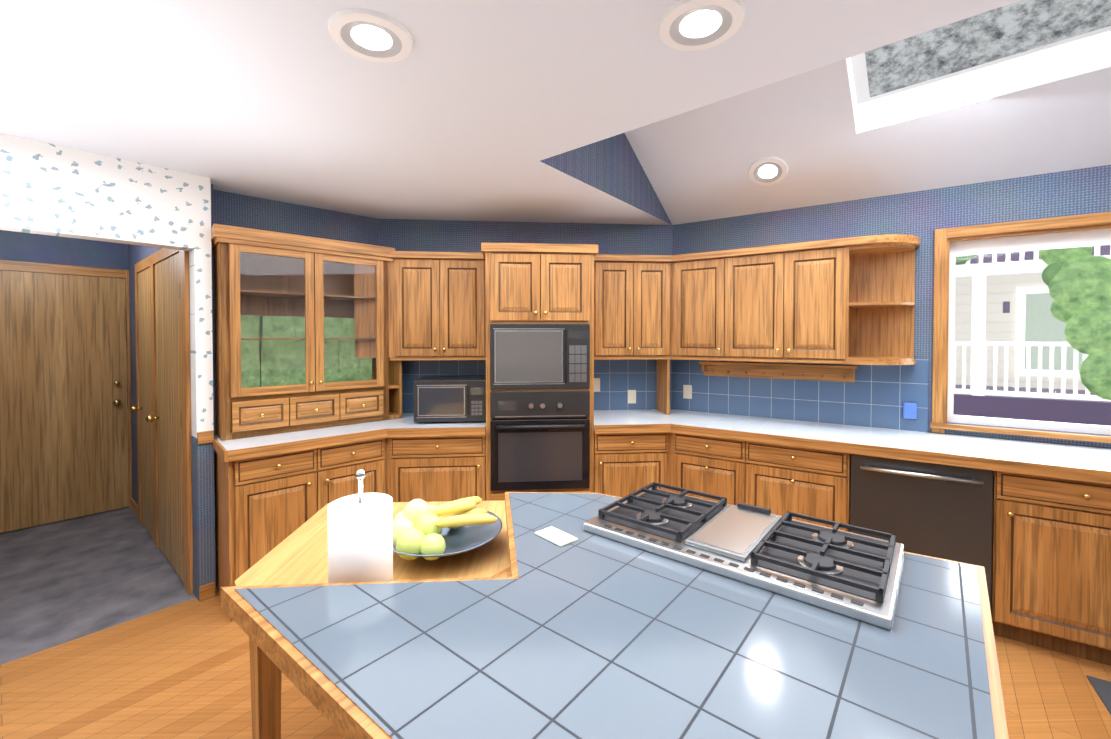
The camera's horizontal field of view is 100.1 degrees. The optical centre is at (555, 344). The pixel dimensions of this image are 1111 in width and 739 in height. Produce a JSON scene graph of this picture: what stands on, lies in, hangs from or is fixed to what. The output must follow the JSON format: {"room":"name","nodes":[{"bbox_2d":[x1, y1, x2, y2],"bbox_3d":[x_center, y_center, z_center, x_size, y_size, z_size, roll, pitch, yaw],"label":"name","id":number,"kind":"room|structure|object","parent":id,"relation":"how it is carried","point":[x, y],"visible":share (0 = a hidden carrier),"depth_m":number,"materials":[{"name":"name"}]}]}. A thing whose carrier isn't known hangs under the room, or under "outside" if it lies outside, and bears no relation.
{"room":"kitchen","nodes":[
{"label":"kitchen","id":0,"kind":"room"},
{"bbox_2d":[0,230,123,532],"bbox_3d":[-4.261,0.239,3.713,0.120,2.440,1.230,1,1,41],"label":"wall","id":1,"kind":"structure","parent":0,"point":[30,247],"depth_m":3.82,"materials":[{"name":"blue paper"}]},
{"bbox_2d":[0,270,128,532],"bbox_3d":[-4.074,0.437,3.768,0.092,2.018,0.900,1,1,41],"label":"end door","id":2,"kind":"structure","parent":1,"relation":"in","point":[63,410],"depth_m":3.81,"materials":[{"name":"brown wood"}]},
{"bbox_2d":[0,260,131,507],"bbox_3d":[-4.100,0.403,3.789,0.030,2.110,1.050,1,1,41],"label":"door frame","id":3,"kind":"structure","parent":1,"relation":"attached to","point":[54,268],"depth_m":4.00,"materials":[{"name":"brown wood"}]},
{"bbox_2d":[0,133,215,600],"bbox_3d":[-3.117,0.276,1.500,0.120,2.440,3.300,1,1,41],"label":"wall","id":4,"kind":"structure","parent":0,"point":[52,189],"depth_m":2.47,"materials":[{"name":"white paper"}]},
{"bbox_2d":[197,430,213,443],"bbox_3d":[-3.065,0.554,1.457,0.020,0.065,3.295,1,1,41],"label":"trim","id":5,"kind":"structure","parent":4,"relation":"attached to","point":[205,437],"depth_m":2.67,"materials":[{"name":"brown wood"}]},
{"bbox_2d":[124,184,215,593],"bbox_3d":[-2.978,0.242,3.529,2.309,2.440,0.120,1,1,41],"label":"wall","id":6,"kind":"structure","parent":0,"point":[133,254],"depth_m":3.98,"materials":[{"name":"paint"}]},
{"bbox_2d":[130,498,137,517],"bbox_3d":[-3.612,1.412,4.017,0.494,0.085,0.034,1,1,41],"label":"baseboard","id":7,"kind":"structure","parent":6,"relation":"attached to","point":[133,505],"depth_m":4.03,"materials":[{"name":"brown wood"}]},
{"bbox_2d":[130,253,183,582],"bbox_3d":[-2.828,0.445,3.266,1.464,2.018,0.084,1,1,41],"label":"door","id":8,"kind":"structure","parent":6,"relation":"in","point":[168,388],"depth_m":3.16,"materials":[{"name":"brown wood"}]},
{"bbox_2d":[135,248,192,594],"bbox_3d":[-2.791,0.411,3.277,1.685,2.110,0.022,1,1,41],"label":"door frame","id":9,"kind":"structure","parent":6,"relation":"attached to","point":[155,258],"depth_m":2.78,"materials":[{"name":"brown wood"}]},
{"bbox_2d":[235,240,306,391],"bbox_3d":[-1.722,-0.169,2.848,0.348,0.853,0.314,0,1,-1],"label":"upper cabinet","id":10,"kind":"object","parent":0,"relation":"attached to","point":[272,273],"depth_m":3.07,"materials":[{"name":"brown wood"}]},
{"bbox_2d":[213,190,378,245],"bbox_3d":[-1.782,0.245,3.347,1.162,2.440,0.120,-1,1,-43],"label":"wall","id":11,"kind":"structure","parent":0,"point":[237,210],"depth_m":3.21,"materials":[{"name":"blue paper"}]},
{"bbox_2d":[351,248,386,387],"bbox_3d":[-1.390,-0.174,3.159,0.348,0.853,0.314,0,1,-1],"label":"upper cabinet","id":12,"kind":"object","parent":0,"relation":"attached to","point":[368,269],"depth_m":3.33,"materials":[{"name":"brown wood"}]},
{"bbox_2d":[379,219,671,254],"bbox_3d":[-0.212,0.237,3.809,2.468,2.440,0.120,0,1,-5],"label":"wall","id":13,"kind":"structure","parent":0,"point":[467,236],"depth_m":3.72,"materials":[{"name":"blue paper"}]},
{"bbox_2d":[395,244,494,359],"bbox_3d":[-0.829,-0.301,3.523,0.664,0.785,0.359,0,1,-1],"label":"upper cabinet","id":14,"kind":"object","parent":13,"relation":"attached to","point":[442,299],"depth_m":3.36,"materials":[{"name":"brown wood"}]},
{"bbox_2d":[402,357,671,412],"bbox_3d":[-0.206,0.308,3.744,2.348,0.460,0.012,0,1,-5],"label":"tile backsplash","id":15,"kind":"structure","parent":13,"relation":"attached to","point":[619,379],"depth_m":3.79,"materials":[{"name":"blue tile"}]},
{"bbox_2d":[483,316,590,387],"bbox_3d":[-0.123,0.062,3.373,0.699,0.459,0.562,0,1,-1],"label":"microwave","id":16,"kind":"object","parent":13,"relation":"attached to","point":[519,351],"depth_m":3.11,"materials":[{"name":"black metal"}]},
{"bbox_2d":[594,378,599,391],"bbox_3d":[0.337,0.329,3.783,0.041,0.106,0.005,0,1,-5],"label":"outlet plates","id":17,"kind":"object","parent":13,"relation":"attached to","point":[596,380],"depth_m":3.78,"materials":[{"name":"beige plastic"}]},
{"bbox_2d":[579,252,662,359],"bbox_3d":[0.535,-0.296,3.654,0.647,0.770,0.369,0,1,-1],"label":"upper cabinet","id":18,"kind":"object","parent":13,"relation":"attached to","point":[620,293],"depth_m":3.48,"materials":[{"name":"brown wood"}]},
{"bbox_2d":[628,390,635,402],"bbox_3d":[0.626,0.426,3.812,0.059,0.099,0.005,0,1,-5],"label":"outlet plates","id":19,"kind":"object","parent":13,"relation":"attached to","point":[631,396],"depth_m":3.81,"materials":[{"name":"beige plastic"}]},
{"bbox_2d":[483,388,590,495],"bbox_3d":[-0.120,0.639,3.416,0.691,0.662,0.633,0,1,-1],"label":"oven","id":20,"kind":"object","parent":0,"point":[539,439],"depth_m":3.12,"materials":[{"name":"black metal"}]},
{"bbox_2d":[0,0,1110,224],"bbox_3d":[0.043,-1.342,0.480,9.508,0.831,7.765,0,1,-1],"label":"ceiling","id":21,"kind":"structure","parent":0,"point":[472,110],"depth_m":2.14,"materials":[{"name":"white paint"}]},
{"bbox_2d":[328,8,413,62],"bbox_3d":[-0.561,-0.936,1.422,0.244,0.014,0.244,0,1,-1],"label":"recessed light","id":22,"kind":"object","parent":21,"relation":"in","point":[370,35],"visible":0.96,"depth_m":1.40,"materials":[{"name":"white paint"}]},
{"bbox_2d":[658,0,744,50],"bbox_3d":[0.423,-0.935,1.360,0.244,0.014,0.244,0,1,-1],"label":"recessed light","id":23,"kind":"object","parent":21,"relation":"in","point":[689,25],"visible":0.94,"depth_m":1.35,"materials":[{"name":"white paint"}]},
{"bbox_2d":[748,157,787,185],"bbox_3d":[1.421,-1.155,3.113,0.244,0.014,0.244,17,-23,2],"label":"recessed light","id":24,"kind":"object","parent":21,"relation":"in","point":[765,171],"visible":1,"depth_m":3.10,"materials":[{"name":"white paint"}]},
{"bbox_2d":[0,507,1110,738],"bbox_3d":[0.221,1.514,0.427,9.716,0.001,7.833,0,1,-1],"label":"floor","id":25,"kind":"structure","parent":0,"point":[180,670],"depth_m":2.18,"materials":[{"name":"brown wood"}]},
{"bbox_2d":[215,460,234,621],"bbox_3d":[-1.941,1.038,2.702,0.420,0.876,0.468,0,1,-1],"label":"base cabinet","id":26,"kind":"object","parent":25,"relation":"on","point":[224,473],"depth_m":2.57,"materials":[{"name":"brown wood"}]},
{"bbox_2d":[235,484,294,579],"bbox_3d":[-1.572,1.119,2.639,0.314,0.716,0.283,0,1,-1],"label":"door","id":27,"kind":"structure","parent":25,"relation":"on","point":[264,513],"depth_m":2.57,"materials":[{"name":"brown wood"}]},
{"bbox_2d":[235,436,438,529],"bbox_3d":[-1.470,1.031,3.157,1.365,0.876,1.310,0,1,-1],"label":"base cabinet","id":28,"kind":"object","parent":25,"relation":"on","point":[403,468],"depth_m":2.97,"materials":[{"name":"brown wood"}]},
{"bbox_2d":[213,413,486,463],"bbox_3d":[-1.315,0.573,3.072,1.703,0.056,1.269,0,1,-1],"label":"countertop","id":29,"kind":"structure","parent":28,"relation":"on","point":[284,447],"depth_m":2.81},
{"bbox_2d":[211,236,258,439],"bbox_3d":[-1.995,-0.030,2.801,0.300,1.163,0.257,0,1,-1],"label":"upper cabinet","id":30,"kind":"object","parent":29,"relation":"on","point":[226,269],"depth_m":2.70,"materials":[{"name":"brown wood"}]},
{"bbox_2d":[239,400,290,435],"bbox_3d":[-1.775,0.421,2.808,0.233,0.174,0.211,0,1,-1],"label":"drawer","id":31,"kind":"object","parent":29,"relation":"on","point":[256,417],"depth_m":2.81,"materials":[{"name":"brown wood"}]},
{"bbox_2d":[287,244,358,431],"bbox_3d":[-1.737,-0.038,3.272,0.808,1.163,0.753,0,1,-1],"label":"upper cabinet","id":32,"kind":"object","parent":29,"relation":"on","point":[317,340],"depth_m":3.08,"materials":[{"name":"brown wood"}]},
{"bbox_2d":[239,384,401,399],"bbox_3d":[-1.625,0.312,3.173,1.004,0.020,0.945,0,1,-1],"label":"shelf","id":33,"kind":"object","parent":32,"relation":"on","point":[376,389],"depth_m":3.10,"materials":[{"name":"brown wood"}]},
{"bbox_2d":[359,396,386,423],"bbox_3d":[-1.337,0.415,3.219,0.232,0.174,0.211,0,1,-1],"label":"drawer","id":34,"kind":"object","parent":29,"relation":"on","point":[370,411],"depth_m":3.26,"materials":[{"name":"brown wood"}]},
{"bbox_2d":[383,360,410,419],"bbox_3d":[-1.249,-0.042,3.532,0.233,1.163,0.257,0,1,-1],"label":"shelf","id":35,"kind":"object","parent":29,"relation":"on","point":[394,367],"depth_m":3.44,"materials":[{"name":"brown wood"}]},
{"bbox_2d":[413,376,485,422],"bbox_3d":[-0.744,0.394,3.377,0.488,0.298,0.372,0,1,-5],"label":"countertop microwave","id":36,"kind":"object","parent":29,"relation":"on","point":[449,398],"visible":1,"depth_m":3.20,"materials":[{"name":"grey plastic"}]},
{"bbox_2d":[439,436,498,501],"bbox_3d":[-1.039,1.027,3.387,1.130,0.876,0.666,0,1,-1],"label":"base cabinet","id":37,"kind":"object","parent":25,"relation":"on","point":[462,459],"depth_m":3.10,"materials":[{"name":"brown wood"}]},
{"bbox_2d":[481,242,597,500],"bbox_3d":[-0.127,0.394,3.413,0.819,2.140,0.732,0,1,-1],"label":"oven cabinet","id":38,"kind":"object","parent":25,"relation":"on","point":[539,432],"depth_m":3.12,"materials":[{"name":"brown wood"}]},
{"bbox_2d":[579,432,646,497],"bbox_3d":[0.727,1.024,3.532,1.025,0.876,0.678,0,1,-1],"label":"base cabinet","id":39,"kind":"object","parent":25,"relation":"on","point":[618,463],"depth_m":3.19,"materials":[{"name":"brown wood"}]},
{"bbox_2d":[221,482,1008,738],"bbox_3d":[-0.131,1.010,1.403,2.212,0.974,1.273,1,1,38],"label":"kitchen island","id":40,"kind":"object","parent":25,"relation":"on","point":[653,612],"visible":1,"depth_m":0.95,"materials":[{"name":"blue tile"}]},
{"bbox_2d":[327,469,392,582],"bbox_3d":[-0.531,0.529,1.271,0.170,0.379,0.170,0,1,-1],"label":"paper towel holder","id":41,"kind":"object","parent":40,"relation":"on","point":[360,536],"visible":0.73,"depth_m":1.21,"materials":[{"name":"white paper"}]},
{"bbox_2d":[393,496,501,560],"bbox_3d":[-0.395,0.622,1.621,0.420,0.182,0.420,0,1,-1],"label":"fruit bowl","id":42,"kind":"object","parent":40,"relation":"on","point":[423,529],"visible":0.98,"depth_m":1.55,"materials":[{"name":"blue"}]},
{"bbox_2d":[534,526,577,546],"bbox_3d":[0.002,0.572,1.389,0.070,0.005,0.120,-1,1,-41],"label":"card","id":43,"kind":"object","parent":40,"relation":"on","point":[556,536],"visible":1,"depth_m":1.38,"materials":[{"name":"white paper"}]},
{"bbox_2d":[647,432,762,506],"bbox_3d":[1.320,1.029,3.262,1.378,0.876,1.219,0,1,-1],"label":"base cabinet","id":44,"kind":"object","parent":25,"relation":"on","point":[671,461],"depth_m":3.17,"materials":[{"name":"brown wood"}]},
{"bbox_2d":[850,454,992,609],"bbox_3d":[2.073,1.040,2.702,0.597,0.872,0.673,1,1,34],"label":"dishwasher","id":45,"kind":"object","parent":44,"relation":"in","point":[937,508],"depth_m":2.44,"materials":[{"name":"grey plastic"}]},
{"bbox_2d":[1086,675,1110,713],"bbox_3d":[2.605,1.489,1.594,0.930,0.008,0.550,1,1,34],"label":"rug","id":46,"kind":"object","parent":25,"relation":"on","point":[1101,687],"visible":1,"depth_m":1.99,"materials":[{"name":"grey carpet"}]},
{"bbox_2d":[799,237,850,359],"bbox_3d":[1.666,-0.285,2.997,0.293,0.748,0.216,0,1,-1],"label":"upper cabinet","id":47,"kind":"object","parent":0,"relation":"attached to","point":[824,265],"depth_m":2.96,"materials":[{"name":"brown wood"}]},
{"bbox_2d":[591,408,1110,665],"bbox_3d":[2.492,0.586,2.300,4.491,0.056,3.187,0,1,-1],"label":"base cabinet","id":48,"kind":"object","parent":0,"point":[1036,516],"depth_m":2.39,"materials":[{"name":"brown wood"}]},
{"bbox_2d":[672,165,1110,448],"bbox_3d":[2.843,0.256,2.661,4.750,2.440,0.120,1,1,34],"label":"wall","id":49,"kind":"structure","parent":0,"point":[923,215],"depth_m":2.92,"materials":[{"name":"blue paper"}]},
{"bbox_2d":[683,385,691,398],"bbox_3d":[1.069,0.383,3.765,0.070,0.110,0.006,1,1,35],"label":"electrical outlet plate","id":50,"kind":"object","parent":49,"relation":"attached to","point":[687,389],"depth_m":3.76,"materials":[{"name":"beige plastic"}]},
{"bbox_2d":[659,236,878,363],"bbox_3d":[1.395,-0.286,3.371,1.186,0.759,0.961,0,1,-1],"label":"upper cabinet","id":51,"kind":"object","parent":49,"relation":"attached to","point":[742,304],"depth_m":3.21,"materials":[{"name":"brown wood"}]},
{"bbox_2d":[699,361,856,381],"bbox_3d":[1.570,0.193,3.366,1.025,0.113,0.101,1,1,34],"label":"shelf","id":52,"kind":"object","parent":51,"relation":"attached to","point":[816,372],"depth_m":3.35,"materials":[{"name":"brown wood"}]},
{"bbox_2d":[672,359,1109,448],"bbox_3d":[2.868,0.335,2.565,4.600,0.475,0.012,1,1,34],"label":"tile backsplash","id":53,"kind":"structure","parent":49,"relation":"attached to","point":[875,396],"depth_m":3.25,"materials":[{"name":"blue tile"}]},
{"bbox_2d":[879,236,919,363],"bbox_3d":[2.131,-0.280,3.043,0.292,0.759,0.214,0,1,-1],"label":"upper cabinet","id":54,"kind":"object","parent":49,"relation":"attached to","point":[896,253],"depth_m":2.98,"materials":[{"name":"brown wood"}]},
{"bbox_2d":[903,403,916,418],"bbox_3d":[2.253,0.421,2.957,0.070,0.100,0.028,1,1,35],"label":"electrical outlet plate","id":55,"kind":"object","parent":49,"relation":"attached to","point":[909,410],"depth_m":2.95,"materials":[{"name":"blue plastic"}]},
{"bbox_2d":[930,212,1110,442],"bbox_3d":[3.075,-0.076,2.476,1.690,1.260,0.162,1,1,34],"label":"window","id":56,"kind":"structure","parent":49,"relation":"in","point":[1072,239],"depth_m":2.76,"materials":[{"name":"white paint"}]},
{"label":"outside","id":57,"kind":"structure","parent":0,"visible":0},
{"bbox_3d":[10.538,1.928,5.576,22.000,0.200,12.500,1,1,34],"label":"ground","id":58,"kind":"structure","parent":57,"visible":0},
{"bbox_2d":[953,341,1110,425],"bbox_3d":[11.312,0.889,6.708,18.000,1.840,2.330,1,1,34],"label":"deck railing","id":59,"kind":"object","parent":58,"relation":"on","point":[1073,401],"depth_m":7.71,"materials":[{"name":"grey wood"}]},
{"bbox_2d":[954,245,1110,395],"bbox_3d":[11.348,-2.391,6.707,22.000,8.400,2.400,1,1,34],"label":"house","id":60,"kind":"structure","parent":58,"relation":"on","point":[1030,272],"depth_m":9.25,"materials":[{"name":"beige wood"}]},
{"bbox_2d":[955,246,1110,399],"bbox_3d":[5.196,-0.070,6.038,4.780,4.380,4.560,1,1,34],"label":"foliage","id":61,"kind":"object","parent":58,"relation":"on","point":[1095,346],"depth_m":6.77,"materials":[{"name":"green plant"}]}
]}

